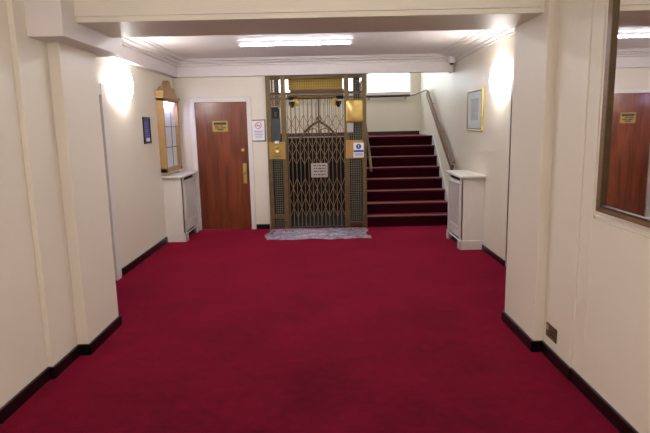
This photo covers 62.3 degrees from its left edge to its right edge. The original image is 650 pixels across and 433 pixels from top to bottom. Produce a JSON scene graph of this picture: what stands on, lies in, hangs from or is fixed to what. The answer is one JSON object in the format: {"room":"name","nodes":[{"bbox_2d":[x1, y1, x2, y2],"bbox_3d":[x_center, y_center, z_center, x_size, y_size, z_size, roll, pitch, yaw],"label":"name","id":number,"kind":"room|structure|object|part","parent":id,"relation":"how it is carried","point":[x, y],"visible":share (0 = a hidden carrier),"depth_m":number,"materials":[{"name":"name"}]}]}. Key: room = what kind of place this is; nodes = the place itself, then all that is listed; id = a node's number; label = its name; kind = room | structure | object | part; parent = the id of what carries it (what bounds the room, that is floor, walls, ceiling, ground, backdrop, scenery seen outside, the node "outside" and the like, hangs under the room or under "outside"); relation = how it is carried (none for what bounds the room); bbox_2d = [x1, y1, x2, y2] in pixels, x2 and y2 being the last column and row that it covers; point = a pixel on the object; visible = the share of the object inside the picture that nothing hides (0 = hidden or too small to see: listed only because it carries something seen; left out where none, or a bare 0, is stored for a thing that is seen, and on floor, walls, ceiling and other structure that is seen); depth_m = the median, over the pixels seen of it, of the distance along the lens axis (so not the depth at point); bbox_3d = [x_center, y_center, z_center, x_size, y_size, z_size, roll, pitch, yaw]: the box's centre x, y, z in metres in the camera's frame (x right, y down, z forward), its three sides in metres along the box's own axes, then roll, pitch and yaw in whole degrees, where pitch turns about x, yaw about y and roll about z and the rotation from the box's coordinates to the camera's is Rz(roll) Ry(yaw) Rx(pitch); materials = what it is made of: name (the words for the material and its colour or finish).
{"room":"apartment building lobby","nodes":[
{"label":"apartment building lobby","id":0,"kind":"room"},
{"bbox_2d":[0,0,118,407],"bbox_3d":[-2.200,0.035,1.239,0.800,2.950,6.450,-1,10,0],"label":"wall","id":1,"kind":"structure","parent":0,"point":[58,293],"depth_m":3.65,"materials":[{"name":"beige paint"}]},
{"bbox_2d":[0,315,121,424],"bbox_3d":[-1.912,1.431,1.537,0.318,0.085,6.368,-1,10,0],"label":"baseboard","id":2,"kind":"structure","parent":1,"relation":"attached to","point":[29,390],"depth_m":3.67,"materials":[{"name":"black wood"}]},
{"bbox_2d":[24,0,122,56],"bbox_3d":[-2.041,-1.573,3.909,0.710,0.680,1.050,-1,10,0],"label":"boxing","id":3,"kind":"structure","parent":1,"relation":"attached to","point":[47,21],"depth_m":3.50,"materials":[{"name":"paint"}]},
{"bbox_2d":[96,57,178,268],"bbox_3d":[-2.454,-0.895,6.608,0.140,3.000,4.450,-1,10,0],"label":"wall","id":4,"kind":"structure","parent":0,"point":[137,175],"depth_m":6.76,"materials":[{"name":"beige paint"}]},
{"bbox_2d":[98,83,121,280],"bbox_3d":[-2.426,-0.249,5.308,0.165,2.160,1.370,-1,10,0],"label":"trim","id":5,"kind":"structure","parent":4,"relation":"attached to","point":[101,87],"depth_m":5.88,"materials":[{"name":"white paint"}]},
{"bbox_2d":[115,64,132,103],"bbox_3d":[-2.345,-1.559,6.319,0.106,0.465,0.396,-1,10,0],"label":"wall light","id":6,"kind":"object","parent":4,"relation":"attached to","point":[124,85],"visible":1,"depth_m":6.21,"materials":[{"name":"white glass"}]},
{"bbox_2d":[121,237,167,276],"bbox_3d":[-2.345,0.498,7.083,0.018,0.090,1.860,-1,10,0],"label":"baseboard","id":7,"kind":"structure","parent":4,"relation":"attached to","point":[149,252],"depth_m":6.92,"materials":[{"name":"black wood"}]},
{"bbox_2d":[108,37,185,77],"bbox_3d":[-2.251,-1.963,6.357,0.310,0.260,4.310,-1,10,0],"label":"crown molding","id":8,"kind":"structure","parent":4,"relation":"attached to","point":[140,52],"depth_m":6.91,"materials":[{"name":"paint"}]},
{"bbox_2d":[142,117,151,143],"bbox_3d":[-2.379,-1.152,7.184,0.020,0.350,0.270,-1,10,0],"label":"framed notice","id":9,"kind":"object","parent":4,"relation":"attached to","point":[145,120],"visible":1,"depth_m":7.17,"materials":[{"name":"blue paper"}]},
{"bbox_2d":[155,81,181,172],"bbox_3d":[-2.332,-1.360,8.092,0.125,1.335,0.890,-1,10,0],"label":"display case","id":10,"kind":"object","parent":4,"relation":"attached to","point":[167,111],"visible":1,"depth_m":8.02,"materials":[{"name":"brown wood"}]},
{"bbox_3d":[-2.343,-1.764,8.023,0.120,0.035,0.890,-1,10,0],"label":"cornice","id":11,"kind":"part","parent":10,"relation":"part of","materials":[{"name":"brown wood"}]},
{"bbox_2d":[273,159,275,218],"bbox_3d":[-1.215,-0.640,10.333,0.590,1.200,2.800,-1,10,0],"label":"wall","id":12,"kind":"structure","parent":0,"point":[273,159],"depth_m":9.79,"materials":[{"name":"paint"}]},
{"bbox_2d":[142,30,475,58],"bbox_3d":[-0.186,-2.192,6.373,4.730,0.120,4.500,-1,10,0],"label":"ceiling","id":13,"kind":"structure","parent":0,"point":[406,42],"depth_m":7.03,"materials":[{"name":"paint"}]},
{"bbox_2d":[237,39,353,46],"bbox_3d":[-0.365,-2.134,6.605,1.430,0.065,0.060,-1,10,0],"label":"ceiling light","id":14,"kind":"object","parent":13,"relation":"attached to","point":[310,41],"visible":1,"depth_m":6.58,"materials":[{"name":"white plastic"}]},
{"bbox_2d":[0,225,619,432],"bbox_3d":[0.016,0.878,5.170,8.600,0.120,14.100,-1,10,0],"label":"floor","id":15,"kind":"structure","parent":0,"point":[399,329],"depth_m":4.03,"materials":[{"name":"carpet"}]},
{"bbox_2d":[162,171,198,241],"bbox_3d":[-2.209,-0.174,8.339,0.320,0.990,0.900,-1,10,0],"label":"radiator cover","id":16,"kind":"object","parent":15,"relation":"on","point":[179,187],"visible":1,"depth_m":7.99,"materials":[{"name":"white paint"}]},
{"bbox_3d":[-2.227,-0.094,7.956,0.280,0.960,0.018,-1,10,0],"label":"panel","id":17,"kind":"part","parent":16,"relation":"part of","materials":[{"name":"white paint"}]},
{"bbox_3d":[-2.098,-0.164,8.351,0.018,0.960,0.820,-1,10,0],"label":"frame","id":18,"kind":"part","parent":16,"relation":"part of","materials":[{"name":"white paint"}]},
{"bbox_2d":[184,179,195,221],"bbox_3d":[-2.095,-0.253,8.336,0.024,0.600,0.604,-1,10,0],"label":"grille","id":19,"kind":"object","parent":16,"relation":"attached to","point":[189,184],"depth_m":8.34,"materials":[{"name":"white paint"}]},
{"bbox_2d":[265,74,366,228],"bbox_3d":[-0.130,-1.162,9.512,1.598,2.458,1.774,-1,10,0],"label":"lift","id":20,"kind":"object","parent":15,"relation":"on","point":[319,86],"visible":0.97,"depth_m":8.70,"materials":[{"name":"brown metal"}]},
{"bbox_3d":[-0.887,-1.008,8.708,0.070,2.455,0.074,-1,10,0],"label":"post","id":21,"kind":"part","parent":20,"relation":"part of","materials":[{"name":"brown metal"}]},
{"bbox_3d":[-0.781,-2.009,8.658,0.065,0.440,0.030,-1,10,0],"label":"guide rail","id":22,"kind":"part","parent":20,"relation":"part of","materials":[{"name":"brown metal"}]},
{"bbox_3d":[-0.768,-1.061,8.659,0.260,0.279,0.012,-1,10,0],"label":"call plate","id":23,"kind":"part","parent":20,"relation":"part of","materials":[{"name":"gold metal"}]},
{"bbox_3d":[-0.748,-0.005,8.876,0.175,0.055,0.070,-1,10,0],"label":"rail","id":24,"kind":"part","parent":20,"relation":"part of","materials":[{"name":"brown metal"}]},
{"bbox_3d":[-0.767,-0.772,8.812,0.110,1.950,0.020,-1,10,0],"label":"guide panel","id":25,"kind":"part","parent":20,"relation":"part of","materials":[{"name":"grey metal"}]},
{"bbox_3d":[-0.649,-1.013,8.709,0.075,2.455,0.074,-1,10,0],"label":"post","id":26,"kind":"part","parent":20,"relation":"part of","materials":[{"name":"brown metal"}]},
{"bbox_3d":[-0.150,-2.209,8.510,1.595,0.058,0.060,-1,10,0],"label":"rail","id":27,"kind":"part","parent":20,"relation":"part of","materials":[{"name":"brown metal"}]},
{"bbox_3d":[-0.145,-1.966,8.551,1.595,0.035,0.060,-1,10,0],"label":"rail","id":28,"kind":"part","parent":20,"relation":"part of","materials":[{"name":"brown metal"}]},
{"bbox_3d":[-0.143,-1.300,8.792,0.920,0.014,0.012,-1,10,0],"label":"car rail","id":29,"kind":"part","parent":20,"relation":"part of","materials":[{"name":"brown metal"}]},
{"bbox_3d":[-0.105,-1.610,8.736,0.020,0.600,0.015,-1,10,0],"label":"car post","id":30,"kind":"part","parent":20,"relation":"part of","materials":[{"name":"brown metal"}]},
{"bbox_3d":[-0.091,-0.751,8.724,0.270,0.230,0.006,-1,10,0],"label":"gate plate","id":31,"kind":"part","parent":20,"relation":"part of","materials":[{"name":"silver metal"}]},
{"bbox_3d":[0.363,-1.035,8.709,0.070,2.455,0.074,-1,10,0],"label":"post","id":32,"kind":"part","parent":20,"relation":"part of","materials":[{"name":"brown metal"}]},
{"bbox_3d":[0.474,-1.086,8.662,0.275,0.294,0.009,-1,10,0],"label":"plate","id":33,"kind":"part","parent":20,"relation":"part of","materials":[{"name":"gold metal"}]},
{"bbox_3d":[0.467,-1.679,8.546,0.277,0.376,0.032,-1,10,0],"label":"brass plate","id":34,"kind":"part","parent":20,"relation":"part of","materials":[{"name":"gold metal"}]},
{"bbox_3d":[0.505,-1.861,8.643,0.100,0.740,0.040,-1,10,0],"label":"guide rail","id":35,"kind":"part","parent":20,"relation":"part of","materials":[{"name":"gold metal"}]},
{"bbox_3d":[0.521,-0.667,8.835,0.160,1.680,0.020,-1,10,0],"label":"guide panel","id":36,"kind":"part","parent":20,"relation":"part of","materials":[{"name":"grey metal"}]},
{"bbox_3d":[0.525,0.117,8.907,0.215,0.050,0.060,-1,10,0],"label":"rail","id":37,"kind":"part","parent":20,"relation":"part of","materials":[{"name":"brown metal"}]},
{"bbox_2d":[353,143,363,156],"bbox_3d":[0.542,-1.070,8.656,0.165,0.235,0.008,-1,10,0],"label":"safety sign","id":38,"kind":"object","parent":20,"relation":"attached to","point":[358,148],"visible":1,"depth_m":8.65,"materials":[{"name":"white paper"}]},
{"bbox_3d":[0.638,-1.041,8.709,0.070,2.455,0.074,-1,10,0],"label":"post","id":39,"kind":"part","parent":20,"relation":"part of","materials":[{"name":"brown metal"}]},
{"bbox_2d":[366,123,372,171],"bbox_3d":[0.699,-1.513,9.392,0.077,1.298,2.011,-1,10,0],"label":"handrail","id":40,"kind":"object","parent":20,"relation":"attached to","point":[368,145],"visible":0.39,"depth_m":8.80,"materials":[{"name":"brown wood"}]},
{"bbox_2d":[265,227,371,239],"bbox_3d":[-0.117,0.261,8.384,1.625,0.020,0.898,-1,10,0],"label":"plastic sheet","id":41,"kind":"object","parent":15,"relation":"on","point":[356,232],"visible":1,"depth_m":8.35,"materials":[{"name":"plastic"}]},
{"bbox_2d":[281,131,447,226],"bbox_3d":[0.274,-0.814,10.228,3.595,1.515,3.062,-1,10,0],"label":"staircase","id":42,"kind":"structure","parent":15,"relation":"on","point":[406,186],"depth_m":9.87,"materials":[{"name":"carpet"}]},
{"bbox_3d":[0.245,-1.778,11.608,3.580,0.075,0.018,-1,10,0],"label":"skirting","id":43,"kind":"part","parent":42,"relation":"part of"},
{"bbox_2d":[445,170,485,249],"bbox_3d":[1.921,-0.111,7.449,0.335,0.990,0.870,-1,10,0],"label":"radiator cover","id":44,"kind":"object","parent":15,"relation":"on","point":[465,221],"visible":1,"depth_m":7.11,"materials":[{"name":"white paint"}]},
{"bbox_2d":[448,179,459,227],"bbox_3d":[1.796,-0.185,7.451,0.024,0.600,0.604,-1,10,0],"label":"grille","id":45,"kind":"object","parent":44,"relation":"attached to","point":[454,184],"depth_m":7.46,"materials":[{"name":"white paint"}]},
{"bbox_3d":[1.803,-0.096,7.461,0.018,0.960,0.790,-1,10,0],"label":"frame","id":46,"kind":"part","parent":44,"relation":"part of","materials":[{"name":"white paint"}]},
{"bbox_3d":[1.943,-0.034,7.081,0.295,0.960,0.018,-1,10,0],"label":"panel","id":47,"kind":"part","parent":44,"relation":"part of","materials":[{"name":"white paint"}]},
{"bbox_2d":[173,64,453,228],"bbox_3d":[-0.252,-2.091,8.601,4.595,4.600,0.140,-1,10,0],"label":"wall","id":48,"kind":"structure","parent":0,"point":[253,87],"depth_m":8.58,"materials":[{"name":"beige paint"}]},
{"bbox_2d":[188,97,255,229],"bbox_3d":[-1.654,-0.849,8.792,0.990,2.145,0.165,-1,10,0],"label":"trim","id":49,"kind":"structure","parent":48,"relation":"attached to","point":[192,101],"depth_m":8.66,"materials":[{"name":"white paint"}]},
{"bbox_2d":[195,102,251,228],"bbox_3d":[-1.651,-0.806,8.741,0.837,2.062,0.131,-1,10,0],"label":"door","id":50,"kind":"structure","parent":48,"relation":"in","point":[221,127],"depth_m":8.76,"materials":[{"name":"brown wood"}]},
{"bbox_3d":[-1.688,-1.450,8.648,0.247,0.170,0.008,-1,10,0],"label":"name plate","id":51,"kind":"part","parent":50,"relation":"part of","materials":[{"name":"gold metal"}]},
{"bbox_3d":[-1.306,-0.704,8.774,0.060,0.330,0.012,-1,10,0],"label":"handle plate","id":52,"kind":"part","parent":50,"relation":"part of","materials":[{"name":"gold metal"}]},
{"bbox_2d":[252,120,265,140],"bbox_3d":[-1.069,-1.381,8.637,0.227,0.342,0.018,-1,10,0],"label":"framed notice","id":53,"kind":"object","parent":48,"relation":"attached to","point":[258,126],"visible":1,"depth_m":8.64,"materials":[{"name":"white paper"}]},
{"bbox_2d":[257,224,269,228],"bbox_3d":[-1.022,0.167,8.900,0.220,0.080,0.018,-1,10,0],"label":"baseboard","id":54,"kind":"structure","parent":48,"relation":"attached to","point":[259,226],"depth_m":8.89,"materials":[{"name":"black wood"}]},
{"bbox_2d":[171,54,452,77],"bbox_3d":[-0.210,-2.331,8.332,4.410,0.280,0.310,-1,10,0],"label":"ceiling beam","id":55,"kind":"structure","parent":48,"relation":"attached to","point":[393,63],"depth_m":8.38,"materials":[{"name":"paint"}]},
{"bbox_2d":[275,210,362,227],"bbox_3d":[-0.113,0.033,9.777,1.575,0.012,1.649,-1,10,0],"label":"floor","id":56,"kind":"structure","parent":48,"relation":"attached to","point":[325,220],"depth_m":9.69,"materials":[{"name":"paint"}]},
{"bbox_2d":[270,73,419,136],"bbox_3d":[0.253,-2.607,11.578,3.830,4.600,0.200,-1,10,0],"label":"wall","id":57,"kind":"structure","parent":0,"point":[382,113],"depth_m":11.54,"materials":[{"name":"beige paint"}]},
{"bbox_2d":[278,73,425,99],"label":"window","id":58,"kind":"structure","parent":57,"relation":"in","point":[409,91],"depth_m":11.44,"materials":[{"name":"white glass"}]},
{"bbox_3d":[0.413,-2.582,11.502,2.910,0.030,0.120,-1,10,0],"label":"sill","id":59,"kind":"part","parent":58,"relation":"part of","materials":[{"name":"white paint"}]},
{"bbox_3d":[0.269,-2.530,11.399,3.060,0.063,0.048,-1,10,0],"label":"rail","id":60,"kind":"part","parent":58,"relation":"part of","materials":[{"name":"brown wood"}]},
{"bbox_3d":[0.350,-2.435,10.856,3.216,0.133,1.284,-1,10,0],"label":"handrail","id":61,"kind":"part","parent":58,"relation":"part of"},
{"bbox_2d":[420,33,514,262],"bbox_3d":[2.115,-2.016,7.857,0.135,4.600,7.450,-1,10,0],"label":"wall","id":62,"kind":"structure","parent":0,"point":[485,152],"depth_m":7.03,"materials":[{"name":"beige paint"}]},
{"bbox_2d":[426,90,454,169],"bbox_3d":[1.998,-1.559,9.293,0.118,1.344,2.155,-1,10,0],"label":"handrail","id":63,"kind":"object","parent":62,"relation":"attached to","point":[440,132],"visible":0.98,"depth_m":9.10,"materials":[{"name":"brown wood"}]},
{"bbox_2d":[447,56,455,64],"bbox_3d":[1.944,-2.396,8.283,0.124,0.125,0.202,-1,10,0],"label":"security camera","id":64,"kind":"object","parent":62,"relation":"attached to","point":[451,60],"visible":0.99,"depth_m":8.20,"materials":[{"name":"white plastic"}]},
{"bbox_2d":[466,87,483,130],"bbox_3d":[2.046,-1.450,7.340,0.028,0.560,0.740,-1,10,0],"label":"framed picture","id":65,"kind":"object","parent":62,"relation":"attached to","point":[475,98],"visible":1,"depth_m":7.29,"materials":[{"name":"gold"}]},
{"bbox_2d":[471,98,478,119],"bbox_3d":[2.041,-1.464,7.337,0.002,0.290,0.360,-1,10,0],"label":"print","id":66,"kind":"object","parent":65,"relation":"attached to","point":[474,101],"depth_m":7.31},
{"bbox_2d":[439,28,514,60],"bbox_3d":[1.891,-2.118,6.303,0.310,0.110,4.400,-1,10,0],"label":"crown molding","id":67,"kind":"structure","parent":62,"relation":"attached to","point":[477,40],"depth_m":6.78,"materials":[{"name":"paint"}]},
{"bbox_2d":[482,244,504,265],"bbox_3d":[2.093,0.476,6.718,0.018,0.070,0.890,-1,10,0],"label":"baseboard","id":68,"kind":"structure","parent":62,"relation":"attached to","point":[488,251],"depth_m":6.65,"materials":[{"name":"black wood"}]},
{"bbox_2d":[490,59,504,98],"bbox_3d":[2.004,-1.606,6.288,0.106,0.465,0.396,-1,10,0],"label":"wall light","id":69,"kind":"object","parent":62,"relation":"attached to","point":[497,74],"visible":1,"depth_m":6.18,"materials":[{"name":"white glass"}]},
{"bbox_2d":[505,80,512,266],"bbox_3d":[2.152,-0.457,6.078,0.130,2.120,0.060,-1,10,0],"label":"trim","id":70,"kind":"structure","parent":62,"relation":"attached to","point":[512,80],"depth_m":6.08,"materials":[{"name":"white wood"}]},
{"bbox_2d":[505,0,649,432],"bbox_3d":[1.904,-0.046,1.197,0.790,2.950,6.360,-1,10,0],"label":"wall","id":71,"kind":"structure","parent":0,"point":[576,268],"depth_m":3.41,"materials":[{"name":"beige paint"}]},
{"bbox_2d":[546,322,556,343],"bbox_3d":[1.590,0.816,3.779,0.011,0.098,0.165,-1,10,0],"label":"socket plate","id":72,"kind":"object","parent":71,"relation":"attached to","point":[551,332],"visible":1,"depth_m":3.77,"materials":[{"name":"brown metal"}]},
{"bbox_2d":[502,310,638,432],"bbox_3d":[1.680,1.362,1.494,0.318,0.085,6.278,-1,10,0],"label":"baseboard","id":73,"kind":"structure","parent":71,"relation":"attached to","point":[591,394],"depth_m":3.44,"materials":[{"name":"black wood"}]},
{"bbox_2d":[596,0,649,227],"bbox_3d":[1.544,-0.647,2.321,0.050,1.465,1.280,-1,10,1],"label":"wall mirror","id":74,"kind":"object","parent":71,"relation":"attached to","point":[623,181],"visible":1,"depth_m":2.75,"materials":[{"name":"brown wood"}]},
{"bbox_3d":[-0.179,-1.361,0.631,4.900,0.120,5.900,-1,10,0],"label":"ceiling","id":75,"kind":"structure","parent":0,"visible":0},
{"bbox_2d":[73,0,544,37],"bbox_3d":[-0.112,-1.669,3.883,3.172,0.562,0.645,-1,10,0],"label":"beam","id":76,"kind":"structure","parent":75,"relation":"attached to","point":[111,18],"depth_m":3.62,"materials":[{"name":"beige paint"}]}
]}

